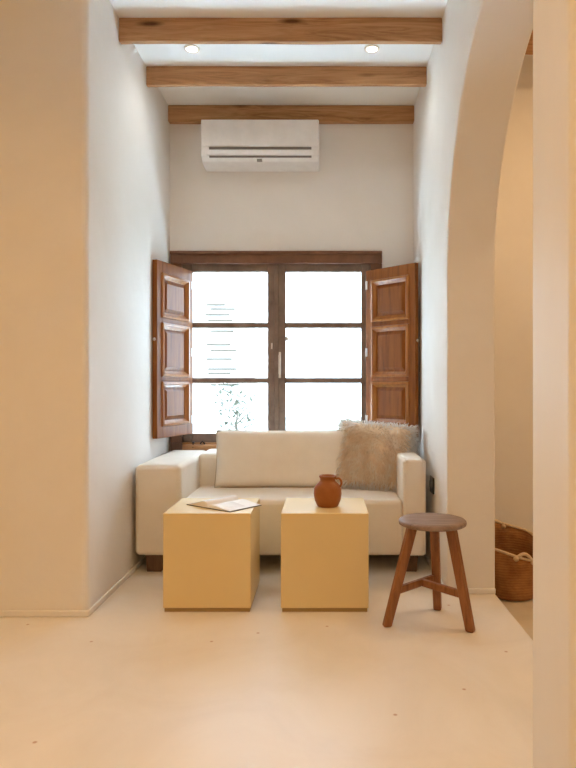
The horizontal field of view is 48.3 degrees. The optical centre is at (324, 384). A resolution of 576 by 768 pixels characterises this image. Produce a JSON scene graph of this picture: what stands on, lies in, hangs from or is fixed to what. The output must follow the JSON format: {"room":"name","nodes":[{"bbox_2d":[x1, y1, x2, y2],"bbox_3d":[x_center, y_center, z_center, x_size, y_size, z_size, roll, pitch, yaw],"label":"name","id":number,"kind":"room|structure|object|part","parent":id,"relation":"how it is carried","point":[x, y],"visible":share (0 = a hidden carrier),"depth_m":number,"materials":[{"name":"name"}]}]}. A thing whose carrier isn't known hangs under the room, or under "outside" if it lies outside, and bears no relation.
{"room":"traditional dwelling","nodes":[
{"label":"traditional dwelling","id":0,"kind":"room"},
{"bbox_2d":[0,0,169,609],"bbox_3d":[-2.240,-0.438,3.902,2.320,3.175,1.995,0,0,0],"label":"wall","id":1,"kind":"structure","parent":0,"point":[85,140],"depth_m":2.90,"materials":[{"name":"paint"}]},
{"bbox_2d":[0,556,145,616],"bbox_3d":[-2.134,1.035,3.671,2.132,0.030,1.557,0,0,0],"label":"baseboard","id":2,"kind":"structure","parent":1,"relation":"attached to","point":[3,613],"depth_m":2.89,"materials":[{"name":"paint"}]},
{"bbox_2d":[0,555,532,767],"bbox_3d":[-1.272,1.150,1.050,4.257,0.200,7.700,0,0,0],"label":"floor","id":3,"kind":"structure","parent":0,"point":[132,682],"depth_m":2.24,"materials":[{"name":"beige concrete"}]},
{"bbox_2d":[163,498,259,611],"bbox_3d":[-0.546,0.822,3.160,0.406,0.457,0.406,0,0,0],"label":"table","id":4,"kind":"object","parent":3,"relation":"on","point":[211,558],"visible":0.97,"depth_m":2.96,"materials":[{"name":"paint"}]},
{"bbox_2d":[187,495,261,511],"bbox_3d":[-0.498,0.577,3.155,0.308,0.032,0.214,0,0,38],"label":"open book","id":5,"kind":"object","parent":4,"relation":"on","point":[231,503],"visible":1,"depth_m":3.11,"materials":[{"name":"paper"}]},
{"bbox_2d":[136,449,425,571],"bbox_3d":[-0.248,0.730,3.975,1.631,0.640,0.862,0,0,0],"label":"sofa","id":6,"kind":"object","parent":3,"relation":"on","point":[162,481],"visible":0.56,"depth_m":3.55,"materials":[{"name":"fabric"}]},
{"bbox_3d":[-0.960,0.999,3.630,0.099,0.102,0.079,0,0,0],"label":"leg","id":7,"kind":"part","parent":6,"relation":"part of","materials":[{"name":"brown wood"}]},
{"bbox_3d":[-0.929,0.698,3.975,0.270,0.516,0.862,0,0,0],"label":"arm","id":8,"kind":"part","parent":6,"relation":"part of","materials":[{"name":"fabric"}]},
{"bbox_3d":[-0.185,0.642,4.230,1.262,0.426,0.352,0,0,0],"label":"backrest","id":9,"kind":"part","parent":6,"relation":"part of","materials":[{"name":"fabric"}]},
{"bbox_2d":[214,430,351,487],"bbox_3d":[-0.255,0.461,3.995,0.862,0.354,0.195,0,0,0],"label":"cushion","id":10,"kind":"object","parent":6,"relation":"on","point":[244,458],"visible":0.85,"depth_m":3.93,"materials":[{"name":"fabric"}]},
{"bbox_3d":[-0.184,0.794,3.836,1.253,0.327,0.583,0,0,0],"label":"seat","id":11,"kind":"part","parent":6,"relation":"part of","materials":[{"name":"fabric"}]},
{"bbox_2d":[335,417,419,491],"bbox_3d":[0.303,0.469,3.966,0.582,0.532,0.340,0,0,15],"label":"fluffy pillow","id":12,"kind":"object","parent":6,"relation":"on","point":[370,450],"visible":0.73,"depth_m":3.90,"materials":[{"name":"fur"}]},
{"bbox_3d":[0.497,0.682,3.975,0.140,0.545,0.860,0,0,0],"label":"arm","id":13,"kind":"part","parent":6,"relation":"part of","materials":[{"name":"fabric"}]},
{"bbox_3d":[0.475,0.999,3.630,0.099,0.102,0.079,0,0,0],"label":"leg","id":14,"kind":"part","parent":6,"relation":"part of","materials":[{"name":"brown wood"}]},
{"bbox_2d":[281,498,368,611],"bbox_3d":[-0.001,0.822,3.160,0.406,0.457,0.406,0,0,0],"label":"table","id":15,"kind":"object","parent":3,"relation":"on","point":[325,551],"visible":0.98,"depth_m":2.96,"materials":[{"name":"paint"}]},
{"bbox_2d":[314,474,341,507],"bbox_3d":[0.015,0.517,3.130,0.141,0.152,0.137,0,0,0],"label":"clay jar","id":16,"kind":"object","parent":15,"relation":"on","point":[327,492],"visible":1,"depth_m":3.08,"materials":[{"name":"ceramic"}]},
{"bbox_2d":[382,513,474,632],"bbox_3d":[0.446,0.822,2.848,0.391,0.457,0.334,0,0,0],"label":"round stool","id":17,"kind":"object","parent":3,"relation":"on","point":[435,523],"visible":1,"depth_m":2.78,"materials":[{"name":"brown wood"}]},
{"bbox_3d":[0.328,0.832,2.796,0.153,0.436,0.042,0,0,-12],"label":"leg","id":18,"kind":"part","parent":17,"relation":"part of","materials":[{"name":"brown wood"}]},
{"bbox_3d":[0.475,0.605,2.830,0.298,0.024,0.298,0,0,0],"label":"seat","id":19,"kind":"part","parent":17,"relation":"part of","materials":[{"name":"brown wood"}]},
{"bbox_3d":[0.510,0.832,2.954,0.043,0.436,0.123,0,0,19],"label":"leg","id":20,"kind":"part","parent":17,"relation":"part of","materials":[{"name":"brown wood"}]},
{"bbox_3d":[0.583,0.832,2.754,0.128,0.436,0.042,0,0,36],"label":"leg","id":21,"kind":"part","parent":17,"relation":"part of","materials":[{"name":"brown wood"}]},
{"bbox_2d":[170,124,412,267],"bbox_3d":[-0.137,-0.438,4.595,1.987,3.175,0.290,0,0,0],"label":"wall","id":22,"kind":"structure","parent":0,"point":[360,197],"depth_m":4.45,"materials":[{"name":"paint"}]},
{"bbox_2d":[201,120,318,171],"bbox_3d":[-0.432,-1.625,4.343,0.784,0.286,0.214,0,0,0],"label":"air conditioner","id":23,"kind":"object","parent":22,"relation":"attached to","point":[226,145],"visible":1,"depth_m":4.24,"materials":[{"name":"plastic"}]},
{"bbox_3d":[-0.432,-1.670,4.242,0.776,0.176,0.010,0,0,0],"label":"panel","id":24,"kind":"part","parent":23,"relation":"part of","materials":[{"name":"plastic"}]},
{"bbox_2d":[170,251,381,450],"bbox_3d":[-0.338,-0.225,4.462,1.464,1.400,0.157,0,0,0],"label":"window","id":25,"kind":"structure","parent":22,"relation":"in","point":[276,264],"depth_m":4.46,"materials":[{"name":"brown wood"}]},
{"bbox_2d":[153,259,192,438],"bbox_3d":[-0.993,-0.224,4.192,0.058,1.117,0.462,0,0,18],"label":"window shutter","id":26,"kind":"object","parent":25,"relation":"attached to","point":[172,284],"visible":1,"depth_m":4.14,"materials":[{"name":"brown wood"}]},
{"bbox_3d":[-0.993,-0.567,4.192,0.032,0.259,0.308,0,0,18],"label":"panel","id":27,"kind":"part","parent":26,"relation":"part of","materials":[{"name":"brown wood"}]},
{"bbox_3d":[-0.993,-0.224,4.192,0.032,0.316,0.308,0,0,18],"label":"panel","id":28,"kind":"part","parent":26,"relation":"part of","materials":[{"name":"brown wood"}]},
{"bbox_3d":[-0.993,0.120,4.192,0.032,0.259,0.308,0,0,18],"label":"panel","id":29,"kind":"part","parent":26,"relation":"part of","materials":[{"name":"brown wood"}]},
{"bbox_3d":[-0.993,-0.567,4.192,0.058,0.287,0.336,0,0,18],"label":"moulding","id":30,"kind":"part","parent":26,"relation":"part of","materials":[{"name":"brown wood"}]},
{"bbox_3d":[-0.993,-0.224,4.192,0.058,0.344,0.336,0,0,18],"label":"moulding","id":31,"kind":"part","parent":26,"relation":"part of","materials":[{"name":"brown wood"}]},
{"bbox_3d":[-0.993,0.120,4.192,0.058,0.287,0.336,0,0,18],"label":"moulding","id":32,"kind":"part","parent":26,"relation":"part of","materials":[{"name":"brown wood"}]},
{"bbox_3d":[-0.338,0.430,4.418,1.284,0.040,0.067,0,0,0],"label":"sill","id":33,"kind":"part","parent":25,"relation":"part of","materials":[{"name":"brown wood"}]},
{"bbox_3d":[-0.664,-0.221,4.480,0.652,1.242,0.050,0,0,0],"label":"sash","id":34,"kind":"part","parent":25,"relation":"part of","materials":[{"name":"brown wood"}]},
{"bbox_3d":[-0.338,-0.914,4.414,1.464,0.022,0.016,0,0,0],"label":"frame cornice","id":35,"kind":"part","parent":25,"relation":"part of","materials":[{"name":"brown wood"}]},
{"bbox_3d":[-0.314,-0.139,4.432,0.016,0.181,0.046,0,0,0],"label":"handle","id":36,"kind":"part","parent":25,"relation":"part of","materials":[{"name":"metal"}]},
{"bbox_3d":[-0.011,-0.221,4.480,0.650,1.242,0.050,0,0,0],"label":"sash","id":37,"kind":"part","parent":25,"relation":"part of","materials":[{"name":"brown wood"}]},
{"bbox_2d":[365,262,418,436],"bbox_3d":[0.440,-0.224,4.245,0.454,1.117,0.068,0,0,44],"label":"window shutter","id":38,"kind":"object","parent":25,"relation":"attached to","point":[391,350],"visible":0.91,"depth_m":4.21,"materials":[{"name":"brown wood"}]},
{"bbox_3d":[0.440,-0.567,4.245,0.058,0.287,0.329,0,0,-44],"label":"moulding","id":39,"kind":"part","parent":38,"relation":"part of","materials":[{"name":"brown wood"}]},
{"bbox_3d":[0.440,-0.224,4.245,0.058,0.344,0.329,0,0,-44],"label":"moulding","id":40,"kind":"part","parent":38,"relation":"part of","materials":[{"name":"brown wood"}]},
{"bbox_3d":[0.440,0.120,4.245,0.058,0.287,0.329,0,0,-44],"label":"moulding","id":41,"kind":"part","parent":38,"relation":"part of","materials":[{"name":"brown wood"}]},
{"bbox_3d":[0.440,-0.567,4.245,0.032,0.259,0.301,0,0,-44],"label":"panel","id":42,"kind":"part","parent":38,"relation":"part of","materials":[{"name":"brown wood"}]},
{"bbox_3d":[0.440,-0.224,4.245,0.032,0.316,0.301,0,0,-44],"label":"panel","id":43,"kind":"part","parent":38,"relation":"part of","materials":[{"name":"brown wood"}]},
{"bbox_3d":[0.440,0.120,4.245,0.032,0.259,0.301,0,0,-44],"label":"panel","id":44,"kind":"part","parent":38,"relation":"part of","materials":[{"name":"brown wood"}]},
{"bbox_2d":[109,0,532,104],"bbox_3d":[-0.250,-2.150,1.050,6.300,0.450,7.700,0,0,0],"label":"ceiling","id":45,"kind":"structure","parent":0,"point":[151,54],"depth_m":3.69,"materials":[{"name":"paint"}]},
{"bbox_2d":[184,44,199,52],"bbox_3d":[-0.761,-1.919,3.660,0.092,0.012,0.092,0,0,0],"label":"recessed light","id":46,"kind":"object","parent":45,"relation":"in","point":[191,48],"visible":1,"depth_m":3.65,"materials":[{"name":"beige"}]},
{"bbox_2d":[119,17,441,44],"bbox_3d":[-0.233,-1.861,3.367,1.694,0.128,0.040,0,0,0],"label":"ceiling beam","id":47,"kind":"structure","parent":45,"relation":"attached to","point":[379,30],"depth_m":3.35,"materials":[{"name":"brown wood"}]},
{"bbox_2d":[146,66,426,86],"bbox_3d":[-0.233,-1.867,3.877,1.694,0.116,0.039,0,0,0],"label":"ceiling beam","id":48,"kind":"structure","parent":45,"relation":"attached to","point":[156,76],"depth_m":3.86,"materials":[{"name":"brown wood"}]},
{"bbox_2d":[168,105,413,123],"bbox_3d":[-0.233,-1.867,4.425,1.694,0.115,0.056,0,0,0],"label":"ceiling beam","id":49,"kind":"structure","parent":45,"relation":"attached to","point":[177,114],"depth_m":4.40,"materials":[{"name":"brown wood"}]},
{"bbox_2d":[364,44,379,52],"bbox_3d":[0.269,-1.919,3.660,0.092,0.012,0.092,0,0,0],"label":"recessed light","id":50,"kind":"object","parent":45,"relation":"in","point":[371,48],"visible":1,"depth_m":3.65,"materials":[{"name":"beige"}]},
{"bbox_2d":[525,30,532,54],"bbox_3d":[1.778,-2.112,3.850,1.843,0.157,0.202,0,0,0],"label":"ceiling beam","id":51,"kind":"structure","parent":45,"relation":"attached to","point":[529,51],"depth_m":3.86,"materials":[{"name":"brown wood"}]},
{"bbox_2d":[413,0,532,587],"bbox_3d":[0.736,-0.438,3.075,0.243,3.175,3.150,0,0,0],"label":"wall","id":52,"kind":"structure","parent":0,"point":[462,113],"depth_m":3.22,"materials":[{"name":"paint"}]},
{"bbox_2d":[429,476,433,493],"bbox_3d":[0.607,0.568,3.640,0.014,0.092,0.110,0,0,0],"label":"wall socket","id":53,"kind":"object","parent":52,"relation":"attached to","point":[431,482],"visible":1,"depth_m":3.60,"materials":[{"name":"black plastic"}]},
{"bbox_2d":[423,553,495,593],"bbox_3d":[0.730,1.035,3.829,0.255,0.030,1.242,0,0,0],"label":"baseboard","id":54,"kind":"structure","parent":52,"relation":"attached to","point":[471,590],"depth_m":3.21,"materials":[{"name":"paint"}]},
{"bbox_2d":[495,56,532,532],"bbox_3d":[1.879,-0.420,4.350,2.043,3.540,0.200,0,0,0],"label":"wall","id":55,"kind":"structure","parent":0,"point":[514,224],"depth_m":4.25,"materials":[{"name":"paint"}]},
{"bbox_2d":[499,599,532,639],"bbox_3d":[1.879,1.260,2.900,2.043,0.180,3.400,0,0,0],"label":"floor","id":56,"kind":"structure","parent":0,"point":[522,611],"depth_m":3.29,"materials":[{"name":"concrete"}]},
{"bbox_2d":[495,519,532,600],"bbox_3d":[1.038,0.978,3.601,0.349,0.384,0.370,0,0,0],"label":"basket","id":57,"kind":"object","parent":56,"relation":"on","point":[513,544],"visible":0.55,"depth_m":3.46,"materials":[{"name":"wicker"}]},
{"bbox_3d":[1.073,0.934,3.439,0.129,0.072,0.032,0,0,-9],"label":"handle","id":58,"kind":"part","parent":57,"relation":"part of","materials":[{"name":"fabric"}]},
{"bbox_2d":[533,0,575,767],"bbox_3d":[1.724,-0.438,1.560,2.353,3.175,0.280,0,0,0],"label":"wall pier","id":59,"kind":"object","parent":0,"point":[554,21],"visible":1,"depth_m":1.53,"materials":[{"name":"paint"}]},
{"label":"outside","id":60,"kind":"structure","parent":0,"visible":0},
{"bbox_2d":[286,417,360,429],"bbox_3d":[0.000,1.480,15.370,28.000,0.340,21.260,0,0,0],"label":"ground","id":61,"kind":"structure","parent":60,"point":[292,423],"depth_m":22.36,"materials":[{"name":"white"}]},
{"bbox_2d":[193,297,267,432],"bbox_3d":[-2.840,0.035,10.227,3.720,2.550,2.545,0,0,0],"label":"house","id":62,"kind":"structure","parent":61,"relation":"on","point":[217,352],"depth_m":9.00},
{"bbox_2d":[205,300,240,410],"bbox_3d":[-1.430,-0.415,8.990,0.500,1.550,0.020,0,0,0],"label":"shutter","id":63,"kind":"object","parent":62,"relation":"hanging from","point":[222,345],"depth_m":8.98,"materials":[{"name":"white"}]},
{"bbox_2d":[214,383,260,429],"bbox_3d":[-1.130,0.616,8.196,0.601,1.392,0.657,0,0,0],"label":"shrub","id":64,"kind":"object","parent":61,"relation":"on","point":[236,402],"visible":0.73,"depth_m":8.18,"materials":[{"name":"green plant"}]},
{"bbox_3d":[-1.111,0.760,8.134,0.399,1.103,0.196,0,0,-8],"label":"stem","id":65,"kind":"part","parent":64,"relation":"part of","materials":[{"name":"green plant"}]}
]}

